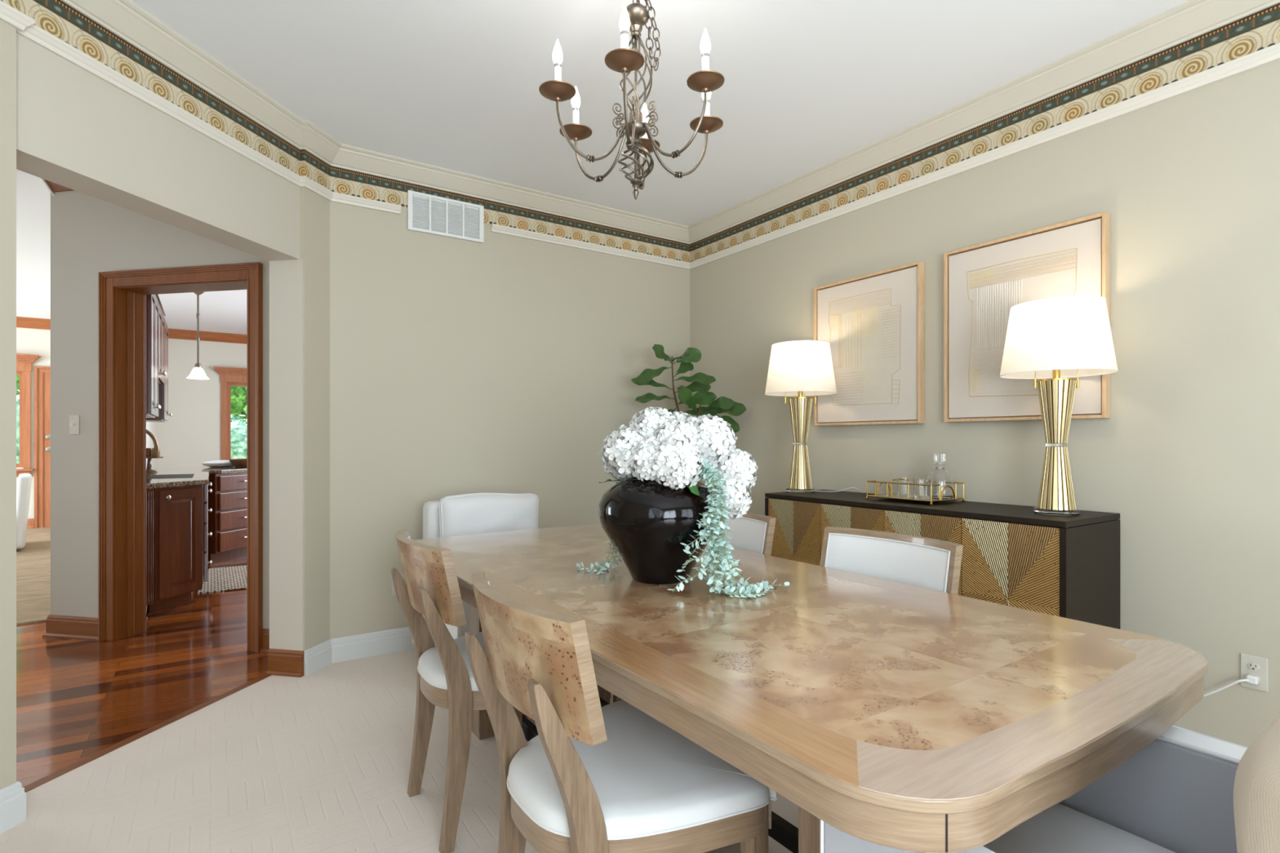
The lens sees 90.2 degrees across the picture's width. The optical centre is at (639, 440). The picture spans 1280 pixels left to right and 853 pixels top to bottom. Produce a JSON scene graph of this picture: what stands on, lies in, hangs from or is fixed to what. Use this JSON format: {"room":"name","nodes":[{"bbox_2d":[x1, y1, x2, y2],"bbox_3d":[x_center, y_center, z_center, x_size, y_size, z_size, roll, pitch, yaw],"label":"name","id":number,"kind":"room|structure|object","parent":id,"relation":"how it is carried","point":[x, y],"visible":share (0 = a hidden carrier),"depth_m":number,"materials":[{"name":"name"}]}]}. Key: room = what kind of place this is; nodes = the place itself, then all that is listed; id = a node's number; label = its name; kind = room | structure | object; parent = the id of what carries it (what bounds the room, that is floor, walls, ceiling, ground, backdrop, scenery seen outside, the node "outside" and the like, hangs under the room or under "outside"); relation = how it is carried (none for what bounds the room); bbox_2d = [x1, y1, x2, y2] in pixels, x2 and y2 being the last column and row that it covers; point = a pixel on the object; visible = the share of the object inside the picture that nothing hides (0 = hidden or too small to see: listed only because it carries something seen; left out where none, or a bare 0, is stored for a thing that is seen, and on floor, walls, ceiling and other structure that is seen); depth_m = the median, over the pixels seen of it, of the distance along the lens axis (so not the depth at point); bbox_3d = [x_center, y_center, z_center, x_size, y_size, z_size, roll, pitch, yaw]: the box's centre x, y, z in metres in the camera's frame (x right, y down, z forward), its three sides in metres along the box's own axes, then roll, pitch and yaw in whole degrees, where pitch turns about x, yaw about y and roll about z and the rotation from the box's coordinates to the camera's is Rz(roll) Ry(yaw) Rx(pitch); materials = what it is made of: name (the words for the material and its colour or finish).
{"room":"dining room","nodes":[
{"label":"dining room","id":0,"kind":"room"},
{"bbox_2d":[16,327,247,527],"bbox_3d":[-7.857,-0.225,8.906,9.300,2.830,0.150,0,0,-34],"label":"wall","id":1,"kind":"structure","parent":0,"point":[191,437],"depth_m":9.55,"materials":[{"name":"beige paint"}]},
{"bbox_2d":[16,353,40,476],"bbox_3d":[-8.761,-0.335,8.202,1.553,1.630,0.210,0,0,-34],"label":"window","id":2,"kind":"structure","parent":1,"relation":"in","point":[24,362],"depth_m":8.54,"materials":[{"name":"brown wood"}]},
{"bbox_2d":[26,518,34,528],"bbox_3d":[-9.917,1.113,7.415,4.217,0.130,0.026,0,0,-34],"label":"baseboard","id":3,"kind":"structure","parent":1,"relation":"attached to","point":[30,524],"depth_m":8.57,"materials":[{"name":"brown wood"}]},
{"bbox_2d":[16,316,50,329],"bbox_3d":[-9.402,-1.575,7.709,5.400,0.130,0.112,0,0,-34],"label":"trim","id":4,"kind":"structure","parent":1,"relation":"attached to","point":[21,322],"depth_m":8.55,"materials":[{"name":"brown wood"}]},
{"bbox_2d":[34,365,50,528],"bbox_3d":[-7.732,0.086,8.861,1.013,2.183,0.105,0,0,-34],"label":"door","id":5,"kind":"structure","parent":1,"relation":"in","point":[42,374],"depth_m":8.63,"materials":[{"name":"brown wood"}]},
{"bbox_2d":[168,328,247,343],"bbox_3d":[-5.527,-1.575,10.315,3.660,0.130,0.112,0,0,-34],"label":"trim","id":6,"kind":"structure","parent":1,"relation":"attached to","point":[172,333],"depth_m":9.64,"materials":[{"name":"brown wood"}]},
{"bbox_2d":[213,366,247,460],"bbox_3d":[-5.800,-0.335,10.193,1.698,1.570,0.210,0,0,-34],"label":"window","id":7,"kind":"structure","parent":1,"relation":"in","point":[238,376],"depth_m":9.80,"materials":[{"name":"brown wood"}]},
{"bbox_2d":[16,168,247,334],"bbox_3d":[-5.192,-1.690,4.944,9.300,0.100,9.600,0,0,-34],"label":"ceiling","id":8,"kind":"structure","parent":0,"point":[220,311],"depth_m":7.03,"materials":[{"name":"paint"}]},
{"bbox_2d":[186,291,209,379],"bbox_3d":[-4.815,-1.157,6.945,0.210,0.965,0.210,0,0,-34],"label":"pendant lamp","id":9,"kind":"object","parent":8,"relation":"hanging from","point":[197,373],"visible":0.94,"depth_m":6.94,"materials":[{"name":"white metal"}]},
{"bbox_2d":[146,422,156,466],"bbox_3d":[-5.338,-0.225,6.630,0.140,2.830,6.440,0,0,-34],"label":"wall partition","id":10,"kind":"structure","parent":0,"point":[150,426],"depth_m":8.47,"materials":[{"name":"beige paint"}]},
{"bbox_2d":[146,294,160,417],"bbox_3d":[-3.562,-0.610,4.438,0.358,0.880,0.700,0,0,-34],"label":"upper cabinet","id":11,"kind":"object","parent":10,"relation":"attached to","point":[153,406],"visible":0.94,"depth_m":4.31,"materials":[{"name":"brown wood"}]},
{"bbox_2d":[146,318,172,422],"bbox_3d":[-4.326,-0.610,5.575,0.358,0.880,0.600,0,0,-34],"label":"upper cabinet","id":12,"kind":"object","parent":10,"relation":"attached to","point":[163,414],"visible":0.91,"depth_m":5.51,"materials":[{"name":"brown wood"}]},
{"bbox_2d":[155,293,165,315],"bbox_3d":[-3.946,-1.103,4.963,0.310,0.105,2.080,0,0,-34],"label":"trim","id":13,"kind":"structure","parent":12,"relation":"on","point":[157,295],"depth_m":5.43,"materials":[{"name":"brown wood"}]},
{"bbox_2d":[158,302,166,385],"bbox_3d":[-3.958,-0.760,5.027,0.358,0.580,0.700,0,0,-34],"label":"upper cabinet","id":14,"kind":"object","parent":10,"relation":"attached to","point":[162,372],"visible":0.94,"depth_m":5.06,"materials":[{"name":"brown wood"}]},
{"bbox_2d":[50,190,269,628],"bbox_3d":[-2.637,-0.225,3.782,1.910,2.830,0.170,0,0,11],"label":"wall","id":15,"kind":"structure","parent":0,"point":[90,235],"depth_m":3.83,"materials":[{"name":"beige paint"}]},
{"bbox_2d":[40,177,54,195],"bbox_3d":[-3.579,-1.565,3.817,0.012,0.150,0.125,0,0,11],"label":"trim","id":16,"kind":"structure","parent":15,"relation":"attached to","point":[45,182],"depth_m":3.85,"materials":[{"name":"white paint"}]},
{"bbox_2d":[45,179,73,192],"bbox_3d":[-2.694,-1.575,3.650,1.790,0.130,0.112,0,0,11],"label":"trim","id":17,"kind":"structure","parent":15,"relation":"attached to","point":[55,187],"depth_m":3.85,"materials":[{"name":"brown wood"}]},
{"bbox_2d":[42,614,97,640],"bbox_3d":[-3.395,1.125,3.917,0.423,0.130,0.196,0,0,11],"label":"baseboard","id":18,"kind":"structure","parent":15,"relation":"attached to","point":[68,627],"depth_m":3.83,"materials":[{"name":"brown wood"}]},
{"bbox_2d":[69,415,79,434],"bbox_3d":[-3.411,-0.095,3.838,0.072,0.116,0.018,0,0,11],"label":"light switch","id":19,"kind":"object","parent":15,"relation":"attached to","point":[74,420],"visible":1,"depth_m":3.84,"materials":[{"name":"beige plastic"}]},
{"bbox_2d":[97,262,262,653],"bbox_3d":[-2.648,0.096,3.784,1.095,2.188,0.236,0,0,11],"label":"trim","id":20,"kind":"structure","parent":15,"relation":"attached to","point":[122,313],"depth_m":3.78,"materials":[{"name":"brown wood"}]},
{"bbox_2d":[115,280,247,294],"bbox_3d":[-2.648,-0.909,3.784,0.919,0.010,0.174,0,0,11],"label":"trim","id":21,"kind":"structure","parent":15,"relation":"attached to","point":[242,284],"depth_m":3.77,"materials":[{"name":"brown wood"}]},
{"bbox_2d":[259,628,269,653],"bbox_3d":[-1.993,1.125,3.556,0.278,0.130,0.026,0,0,11],"label":"baseboard","id":22,"kind":"structure","parent":15,"relation":"attached to","point":[264,648],"depth_m":3.58,"materials":[{"name":"brown wood"}]},
{"bbox_2d":[0,19,329,789],"bbox_3d":[-1.927,-0.225,2.535,0.196,2.830,1.835,0,0,11],"label":"wall","id":23,"kind":"structure","parent":0,"point":[77,131],"depth_m":2.41,"materials":[{"name":"beige paint"}]},
{"bbox_2d":[22,673,271,792],"bbox_3d":[-2.001,1.187,2.614,0.042,0.006,1.321,0,0,11],"label":"trim","id":24,"kind":"structure","parent":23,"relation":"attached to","point":[33,785],"depth_m":2.54,"materials":[{"name":"brown wood"}]},
{"bbox_2d":[266,648,303,677],"bbox_3d":[-1.795,1.125,3.223,0.198,0.130,0.026,0,0,11],"label":"baseboard","id":25,"kind":"object","parent":23,"relation":"attached to","point":[287,663],"visible":1,"depth_m":3.22,"materials":[{"name":"brown wood"}]},
{"bbox_2d":[269,258,303,650],"bbox_3d":[-1.795,0.138,3.235,0.194,2.105,0.006,0,0,11],"label":"wall","id":26,"kind":"structure","parent":23,"relation":"attached to","point":[286,277],"depth_m":3.23,"materials":[{"name":"beige paint"}]},
{"bbox_2d":[60,0,1279,244],"bbox_3d":[0.317,-1.513,1.508,3.737,0.094,5.350,0,0,-34],"label":"trim","id":27,"kind":"structure","parent":23,"relation":"attached to","point":[1189,20],"depth_m":2.95,"materials":[{"name":"beige paint"}]},
{"bbox_2d":[304,626,1248,748],"bbox_3d":[0.795,1.125,1.830,2.583,0.130,5.350,0,0,-34],"label":"baseboard","id":28,"kind":"structure","parent":23,"relation":"attached to","point":[322,655],"depth_m":3.46,"materials":[{"name":"white paint"}]},
{"bbox_2d":[0,527,798,852],"bbox_3d":[-4.076,1.244,3.284,9.300,0.132,13.400,0,0,-34],"label":"floor","id":29,"kind":"structure","parent":0,"point":[318,762],"depth_m":2.45,"materials":[{"name":"beige carpet"}]},
{"bbox_2d":[16,473,31,549],"bbox_3d":[-7.097,0.763,6.805,0.878,0.770,0.840,0,0,-44],"label":"armchair","id":30,"kind":"object","parent":29,"relation":"on","point":[24,480],"visible":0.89,"depth_m":6.76,"materials":[{"name":"white fabric"}]},
{"bbox_2d":[146,488,153,618],"bbox_3d":[-3.310,0.756,4.255,0.098,0.868,0.090,0,0,11],"label":"post","id":31,"kind":"object","parent":29,"relation":"on","point":[149,492],"visible":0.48,"depth_m":4.25,"materials":[{"name":"brown wood"}]},
{"bbox_2d":[146,484,202,616],"bbox_3d":[-3.316,0.756,4.504,0.250,0.868,0.365,0,0,11],"label":"base cabinet","id":32,"kind":"object","parent":29,"relation":"on","point":[177,510],"visible":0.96,"depth_m":4.46,"materials":[{"name":"brown wood"}]},
{"bbox_2d":[201,482,212,584],"bbox_3d":[-3.938,0.756,5.318,0.610,0.868,1.480,0,0,-34],"label":"base cabinet","id":33,"kind":"object","parent":29,"relation":"on","point":[205,487],"visible":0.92,"depth_m":4.87,"materials":[{"name":"brown wood"}]},
{"bbox_2d":[146,466,247,488],"bbox_3d":[-3.873,0.302,5.775,1.328,0.036,3.294,0,0,-34],"label":"countertop","id":34,"kind":"structure","parent":33,"relation":"on","point":[166,477],"depth_m":5.20,"materials":[{"name":"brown stone"}]},
{"bbox_2d":[146,429,159,451],"bbox_3d":[-3.961,0.091,5.002,0.158,0.387,0.278,0,0,15],"label":"kitchen faucet","id":35,"kind":"object","parent":34,"relation":"on","point":[156,448],"visible":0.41,"depth_m":5.09,"materials":[{"name":"brown metal"}]},
{"bbox_2d":[146,456,164,472],"bbox_3d":[-4.380,0.214,5.671,0.230,0.142,0.230,0,0,-34],"label":"cake stand","id":36,"kind":"object","parent":34,"relation":"on","point":[148,469],"visible":0.56,"depth_m":5.66,"materials":[{"name":"brown metal"}]},
{"bbox_2d":[146,448,151,456],"bbox_3d":[-4.387,0.104,5.690,0.060,0.078,0.058,0,0,-34],"label":"spice jar","id":37,"kind":"object","parent":36,"relation":"on","point":[148,451],"visible":0.75,"depth_m":5.67,"materials":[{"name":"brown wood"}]},
{"bbox_2d":[151,448,159,456],"bbox_3d":[-4.319,0.104,5.688,0.060,0.078,0.058,0,0,-34],"label":"spice jar","id":38,"kind":"object","parent":36,"relation":"on","point":[153,453],"visible":0.69,"depth_m":5.66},
{"bbox_2d":[201,460,234,466],"bbox_3d":[-4.521,0.249,6.902,0.380,0.072,0.380,0,0,-34],"label":"pile","id":39,"kind":"object","parent":34,"relation":"on","point":[215,463],"visible":0.77,"depth_m":6.77,"materials":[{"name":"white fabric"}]},
{"bbox_2d":[228,458,247,467],"bbox_3d":[-4.243,0.242,6.847,0.300,0.086,0.300,0,0,-34],"label":"serving bowl","id":40,"kind":"object","parent":34,"relation":"on","point":[237,463],"visible":0.58,"depth_m":6.74,"materials":[{"name":"brown wood"}]},
{"bbox_2d":[197,564,247,593],"bbox_3d":[-3.237,1.185,5.675,1.093,0.009,1.121,0,0,-31],"label":"rug","id":41,"kind":"object","parent":29,"relation":"on","point":[228,578],"visible":0.29,"depth_m":5.40,"materials":[{"name":"beige fabric"}]},
{"bbox_2d":[208,471,247,564],"bbox_3d":[-4.222,0.756,6.594,0.570,0.868,0.870,0,0,11],"label":"base cabinet","id":42,"kind":"object","parent":29,"relation":"on","point":[228,500],"visible":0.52,"depth_m":6.24,"materials":[{"name":"brown wood"}]},
{"bbox_2d":[391,529,522,852],"bbox_3d":[-0.516,0.746,2.087,0.515,0.880,0.543,0,0,-34],"label":"dining chair","id":43,"kind":"object","parent":29,"relation":"on","point":[445,677],"visible":0.73,"depth_m":1.86,"materials":[{"name":"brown wood"}]},
{"bbox_2d":[412,493,538,644],"bbox_3d":[-0.716,0.733,3.296,0.711,0.906,0.790,0,0,-34],"label":"upholstered armchair","id":44,"kind":"object","parent":29,"relation":"on","point":[471,513],"visible":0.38,"depth_m":3.34,"materials":[{"name":"white fabric"}]},
{"bbox_2d":[440,493,537,537],"bbox_3d":[-0.801,0.493,3.422,0.538,0.419,0.188,0,0,-34],"label":"cushion","id":45,"kind":"object","parent":44,"relation":"on","point":[464,514],"depth_m":3.33,"materials":[{"name":"white fabric"}]},
{"bbox_2d":[464,572,777,852],"bbox_3d":[-0.080,0.746,1.386,0.515,0.880,0.543,0,0,-34],"label":"dining chair","id":46,"kind":"object","parent":29,"relation":"on","point":[613,777],"visible":0.98,"depth_m":1.24,"materials":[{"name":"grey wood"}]},
{"bbox_2d":[631,344,746,432],"bbox_3d":[0.316,0.282,4.162,0.630,1.809,0.509,0,0,-34],"label":"fiddle leaf fig","id":47,"kind":"object","parent":29,"relation":"on","point":[700,381],"visible":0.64,"depth_m":4.16,"materials":[{"name":"green plant"}]},
{"bbox_2d":[613,512,776,702],"bbox_3d":[0.229,0.746,2.600,0.515,0.880,0.543,0,0,-34],"label":"dining chair","id":48,"kind":"object","parent":29,"relation":"on","point":[751,532],"visible":0.12,"depth_m":2.60,"materials":[{"name":"grey wood"}]},
{"bbox_2d":[715,517,765,553],"bbox_3d":[0.380,0.415,2.702,0.079,0.178,0.438,0,0,-34],"label":"cushion","id":49,"kind":"object","parent":48,"relation":"on","point":[747,534],"depth_m":2.63,"materials":[{"name":"fabric"}]},
{"bbox_2d":[412,524,1208,852],"bbox_3d":[0.078,0.807,2.005,1.084,0.758,2.454,0,0,-34],"label":"dining table","id":50,"kind":"object","parent":29,"relation":"on","point":[892,714],"visible":0.67,"depth_m":1.16,"materials":[{"name":"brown wood"}]},
{"bbox_2d":[598,473,714,584],"bbox_3d":[0.063,0.266,1.976,0.384,0.324,0.384,0,0,-34],"label":"vase","id":51,"kind":"object","parent":50,"relation":"on","point":[646,522],"visible":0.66,"depth_m":1.83,"materials":[{"name":"black ceramic"}]},
{"bbox_2d":[576,479,623,573],"bbox_3d":[-0.081,0.242,2.063,0.178,0.368,0.234,0,0,-34],"label":"trailing vine","id":52,"kind":"object","parent":51,"relation":"in","point":[602,567],"visible":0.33,"depth_m":2.11,"materials":[{"name":"green plant"}]},
{"bbox_2d":[599,479,622,483],"bbox_3d":[-0.063,0.127,1.985,0.125,0.012,0.050,0,0,19],"label":"hydrangea leaf","id":53,"kind":"object","parent":51,"relation":"in","point":[607,480],"visible":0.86,"depth_m":1.99,"materials":[{"name":"green plant"}]},
{"bbox_2d":[602,457,628,480],"bbox_3d":[-0.042,0.146,2.049,0.114,0.244,0.186,0,0,-34],"label":"hydrangea","id":54,"kind":"object","parent":51,"relation":"in","point":[609,471],"visible":0.23,"depth_m":2.05,"materials":[{"name":"white plant"}]},
{"bbox_2d":[598,424,652,479],"bbox_3d":[-0.031,0.109,1.958,0.175,0.318,0.183,0,0,-34],"label":"hydrangea","id":55,"kind":"object","parent":51,"relation":"in","point":[616,447],"visible":0.62,"depth_m":1.90,"materials":[{"name":"white plant"}]},
{"bbox_2d":[626,436,662,481],"bbox_3d":[0.028,0.128,1.899,0.148,0.280,0.146,0,0,-34],"label":"hydrangea","id":56,"kind":"object","parent":51,"relation":"in","point":[642,460],"visible":0.63,"depth_m":1.85,"materials":[{"name":"white plant"}]},
{"bbox_2d":[629,406,677,438],"bbox_3d":[0.044,0.080,1.994,0.162,0.374,0.163,0,0,-34],"label":"hydrangea","id":57,"kind":"object","parent":51,"relation":"in","point":[648,420],"visible":0.48,"depth_m":1.94,"materials":[{"name":"white plant"}]},
{"bbox_2d":[653,416,701,444],"bbox_3d":[0.113,0.097,1.932,0.160,0.341,0.156,0,0,15],"label":"hydrangea","id":58,"kind":"object","parent":51,"relation":"in","point":[675,428],"visible":0.44,"depth_m":1.88,"materials":[{"name":"white plant"}]},
{"bbox_2d":[651,437,705,489],"bbox_3d":[0.106,0.129,1.865,0.173,0.279,0.166,0,0,15],"label":"hydrangea","id":59,"kind":"object","parent":51,"relation":"in","point":[677,464],"visible":0.94,"depth_m":1.81,"materials":[{"name":"white plant"}]},
{"bbox_2d":[670,411,695,422],"bbox_3d":[0.130,0.087,2.035,0.149,0.361,0.151,0,0,-34],"label":"hydrangea","id":60,"kind":"object","parent":51,"relation":"in","point":[688,417],"visible":0.12,"depth_m":2.01,"materials":[{"name":"white plant"}]},
{"bbox_2d":[684,483,700,496],"bbox_3d":[0.128,0.136,1.871,0.050,0.051,0.130,0,0,-34],"label":"hydrangea leaf","id":61,"kind":"object","parent":51,"relation":"in","point":[694,489],"visible":0.49,"depth_m":1.84,"materials":[{"name":"green plant"}]},
{"bbox_2d":[684,413,737,467],"bbox_3d":[0.205,0.092,1.957,0.181,0.352,0.186,0,0,-34],"label":"hydrangea","id":62,"kind":"object","parent":51,"relation":"in","point":[714,434],"visible":0.62,"depth_m":1.89,"materials":[{"name":"white plant"}]},
{"bbox_2d":[666,457,789,598],"bbox_3d":[0.257,0.235,1.806,0.336,0.382,0.200,0,0,10],"label":"trailing vine","id":63,"kind":"object","parent":51,"relation":"in","point":[716,499],"visible":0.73,"depth_m":1.79,"materials":[{"name":"green plant"}]},
{"bbox_2d":[712,462,751,520],"bbox_3d":[0.230,0.161,1.959,0.231,0.214,0.133,0,0,34],"label":"hydrangea","id":64,"kind":"object","parent":51,"relation":"in","point":[740,497],"visible":0.47,"depth_m":1.89,"materials":[{"name":"white plant"}]},
{"bbox_2d":[713,448,758,490],"bbox_3d":[0.239,0.130,1.941,0.251,0.276,0.146,0,0,-15],"label":"hydrangea","id":65,"kind":"object","parent":51,"relation":"in","point":[739,467],"visible":0.62,"depth_m":1.91,"materials":[{"name":"white plant"}]},
{"bbox_2d":[819,526,963,595],"bbox_3d":[0.639,0.746,1.954,0.515,0.880,0.543,0,0,-34],"label":"dining chair","id":66,"kind":"object","parent":29,"relation":"on","point":[930,563],"visible":0.23,"depth_m":2.05,"materials":[{"name":"white fabric"}]},
{"bbox_2d":[764,489,1119,629],"bbox_3d":[1.279,0.736,2.976,0.465,0.901,1.468,0,0,-34],"label":"sideboard","id":67,"kind":"object","parent":29,"relation":"on","point":[1015,556],"visible":0.43,"depth_m":2.47,"materials":[{"name":"brown paint"}]},
{"bbox_2d":[764,340,836,493],"bbox_3d":[0.887,-0.123,3.528,0.387,0.817,0.387,0,0,-34],"label":"table lamp","id":68,"kind":"object","parent":67,"relation":"on","point":[800,368],"visible":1,"depth_m":3.43,"materials":[{"name":"white fabric"}]},
{"bbox_2d":[814,487,862,492],"bbox_3d":[1.087,0.280,3.492,0.250,0.053,0.074,0,0,7],"label":"lamp cord","id":69,"kind":"object","parent":67,"relation":"on","point":[850,487],"visible":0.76,"depth_m":3.48,"materials":[{"name":"white plastic"}]},
{"bbox_2d":[866,479,964,505],"bbox_3d":[1.296,0.239,3.010,0.274,0.091,0.344,0,0,-34],"label":"serving tray","id":70,"kind":"object","parent":67,"relation":"on","point":[891,495],"visible":0.84,"depth_m":2.93,"materials":[{"name":"gold metal"}]},
{"bbox_2d":[897,477,914,497],"bbox_3d":[1.257,0.221,3.014,0.076,0.088,0.076,0,0,-34],"label":"glass tumbler","id":71,"kind":"object","parent":70,"relation":"on","point":[902,489],"visible":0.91,"depth_m":2.98,"materials":[{"name":"clear glass"}]},
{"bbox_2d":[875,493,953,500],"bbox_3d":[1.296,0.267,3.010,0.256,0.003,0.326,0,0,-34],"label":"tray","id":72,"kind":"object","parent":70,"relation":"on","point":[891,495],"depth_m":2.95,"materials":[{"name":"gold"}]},
{"bbox_2d":[914,479,932,499],"bbox_3d":[1.289,0.221,2.904,0.076,0.088,0.076,0,0,-34],"label":"glass tumbler","id":73,"kind":"object","parent":70,"relation":"on","point":[921,492],"visible":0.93,"depth_m":2.87,"materials":[{"name":"clear glass"}]},
{"bbox_2d":[927,453,953,498],"bbox_3d":[1.395,0.161,2.965,0.112,0.208,0.112,0,0,-34],"label":"decanter","id":74,"kind":"object","parent":70,"relation":"on","point":[940,475],"visible":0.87,"depth_m":2.93,"materials":[{"name":"clear glass"}]},
{"bbox_2d":[1000,295,1118,515],"bbox_3d":[1.624,-0.123,2.486,0.387,0.817,0.387,0,0,-34],"label":"table lamp","id":75,"kind":"object","parent":67,"relation":"on","point":[1059,339],"visible":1,"depth_m":2.42,"materials":[{"name":"white fabric"}]},
{"bbox_2d":[820,714,1279,852],"bbox_3d":[0.787,0.733,0.855,0.711,0.906,0.790,0,0,-34],"label":"upholstered armchair","id":76,"kind":"object","parent":29,"relation":"on","point":[1184,791],"visible":0.63,"depth_m":1.11,"materials":[{"name":"white fabric"}]},
{"bbox_2d":[1233,714,1279,852],"bbox_3d":[0.862,0.493,0.743,0.582,0.419,0.188,0,0,-34],"label":"cushion","id":77,"kind":"object","parent":76,"relation":"on","point":[1256,788],"depth_m":0.63,"materials":[{"name":"beige fabric"}]},
{"bbox_2d":[329,200,689,639],"bbox_3d":[-0.683,-0.225,4.150,2.447,2.830,0.150,0,0,-34],"label":"wall","id":78,"kind":"structure","parent":0,"point":[504,363],"depth_m":3.82,"materials":[{"name":"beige paint"}]},
{"bbox_2d":[391,573,404,595],"bbox_3d":[-1.365,0.813,3.596,0.070,0.114,0.010,0,0,-34],"label":"wall outlet","id":79,"kind":"object","parent":78,"relation":"attached to","point":[393,593],"visible":0.08,"depth_m":3.58,"materials":[{"name":"beige plastic"}]},
{"bbox_2d":[407,190,484,243],"bbox_3d":[-1.133,-1.310,3.741,0.444,0.221,0.020,0,0,-34],"label":"air vent","id":80,"kind":"object","parent":78,"relation":"in","point":[426,213],"visible":1,"depth_m":3.73,"materials":[{"name":"white metal"}]},
{"bbox_2d":[130,0,1188,226],"bbox_3d":[0.303,-1.595,1.529,3.937,0.070,5.600,0,0,-34],"label":"ceiling","id":81,"kind":"structure","parent":0,"point":[808,85],"depth_m":2.68,"materials":[{"name":"paint"}]},
{"bbox_2d":[538,0,724,199],"bbox_3d":[-0.013,-1.157,2.000,0.606,0.804,0.585,0,0,-34],"label":"chandelier","id":82,"kind":"object","parent":81,"relation":"hanging from","point":[624,60],"visible":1,"depth_m":1.97,"materials":[{"name":"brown metal"}]},
{"bbox_2d":[689,59,1279,746],"bbox_3d":[1.895,-0.185,2.600,0.100,2.750,5.600,0,0,-34],"label":"wall","id":83,"kind":"structure","parent":0,"point":[1187,453],"depth_m":2.44,"materials":[{"name":"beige paint"}]},
{"bbox_2d":[0,0,1279,262],"bbox_3d":[0.317,-1.394,1.508,3.737,0.146,5.350,0,0,-34],"label":"trim","id":84,"kind":"structure","parent":83,"relation":"attached to","point":[1260,30],"depth_m":2.85,"materials":[{"name":"paper"}]},
{"bbox_2d":[813,261,924,426],"bbox_3d":[1.223,-0.490,3.466,0.044,0.808,0.673,0,0,-34],"label":"framed picture","id":85,"kind":"object","parent":83,"relation":"attached to","point":[873,324],"visible":0.94,"depth_m":3.40,"materials":[{"name":"beige paper"}]},
{"bbox_2d":[490,42,1279,269],"bbox_3d":[1.223,-1.300,2.118,1.553,0.042,5.350,0,0,-34],"label":"trim","id":86,"kind":"structure","parent":83,"relation":"attached to","point":[1268,55],"depth_m":2.96,"materials":[{"name":"white paint"}]},
{"bbox_2d":[943,211,1110,422],"bbox_3d":[1.668,-0.496,2.805,0.044,0.815,0.670,0,0,-34],"label":"framed picture","id":87,"kind":"object","parent":83,"relation":"attached to","point":[982,282],"visible":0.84,"depth_m":2.84,"materials":[{"name":"beige paper"}]},
{"bbox_2d":[1240,653,1267,692],"bbox_3d":[2.106,0.796,2.188,0.010,0.114,0.070,0,0,-34],"label":"wall outlet","id":88,"kind":"object","parent":83,"relation":"attached to","point":[1253,665],"visible":1,"depth_m":2.18,"materials":[{"name":"beige plastic"}]},
{"bbox_2d":[1204,674,1258,696],"bbox_3d":[1.960,0.976,2.360,0.040,0.344,0.478,0,0,-34],"label":"power cord","id":89,"kind":"object","parent":88,"relation":"attached to","point":[1251,679],"visible":0.38,"depth_m":2.18,"materials":[{"name":"white plastic"}]},
{"bbox_2d":[1247,662,1260,671],"bbox_3d":[2.104,0.776,2.186,0.003,0.027,0.033,0,0,-34],"label":"receptacle","id":90,"kind":"object","parent":88,"relation":"attached to","point":[1251,666],"depth_m":2.18,"materials":[{"name":"beige plastic"}]},
{"bbox_3d":[-0.929,-0.185,-0.076,0.100,2.750,4.111,0,0,-34],"label":"wall","id":91,"kind":"structure","parent":0,"visible":0},
{"bbox_2d":[0,781,26,833],"bbox_3d":[-0.836,1.125,0.129,0.284,0.130,4.348,0,0,-34],"label":"baseboard","id":92,"kind":"structure","parent":91,"relation":"attached to","point":[12,797],"depth_m":1.96,"materials":[{"name":"white paint"}]},
{"bbox_2d":[0,0,401,214],"bbox_3d":[-1.111,-1.300,0.755,1.211,0.042,5.598,0,0,-17],"label":"trim","id":93,"kind":"structure","parent":91,"relation":"attached to","point":[24,25],"depth_m":2.46,"materials":[{"name":"white paint"}]},
{"label":"outside","id":94,"kind":"structure","parent":0,"visible":0},
{"bbox_3d":[-11.680,1.340,17.368,28.000,0.100,18.140,0,0,-34],"label":"ground","id":95,"kind":"structure","parent":94,"visible":0},
{"bbox_2d":[16,389,19,463],"bbox_3d":[-10.049,0.203,10.104,1.936,2.184,1.922,0,0,-34],"label":"shrub","id":96,"kind":"object","parent":95,"relation":"on","point":[17,396],"visible":0.02,"depth_m":9.73,"materials":[{"name":"green plant"}]},
{"bbox_2d":[16,375,19,395],"bbox_3d":[-12.331,-0.809,12.616,3.164,4.202,3.196,0,0,-34],"label":"tree","id":97,"kind":"object","parent":95,"relation":"on","point":[17,376],"visible":0.02,"depth_m":12.06,"materials":[{"name":"green plant"}]},
{"bbox_2d":[231,414,247,458],"bbox_3d":[-7.553,0.384,11.783,2.125,1.822,2.128,0,0,-34],"label":"shrub","id":98,"kind":"object","parent":95,"relation":"on","point":[238,431],"visible":0.04,"depth_m":11.28,"materials":[{"name":"green plant"}]},
{"bbox_2d":[231,386,247,424],"bbox_3d":[-9.082,-0.631,14.836,3.295,3.846,3.121,0,0,-34],"label":"tree","id":99,"kind":"object","parent":95,"relation":"on","point":[238,393],"visible":0.07,"depth_m":13.88,"materials":[{"name":"green plant"}]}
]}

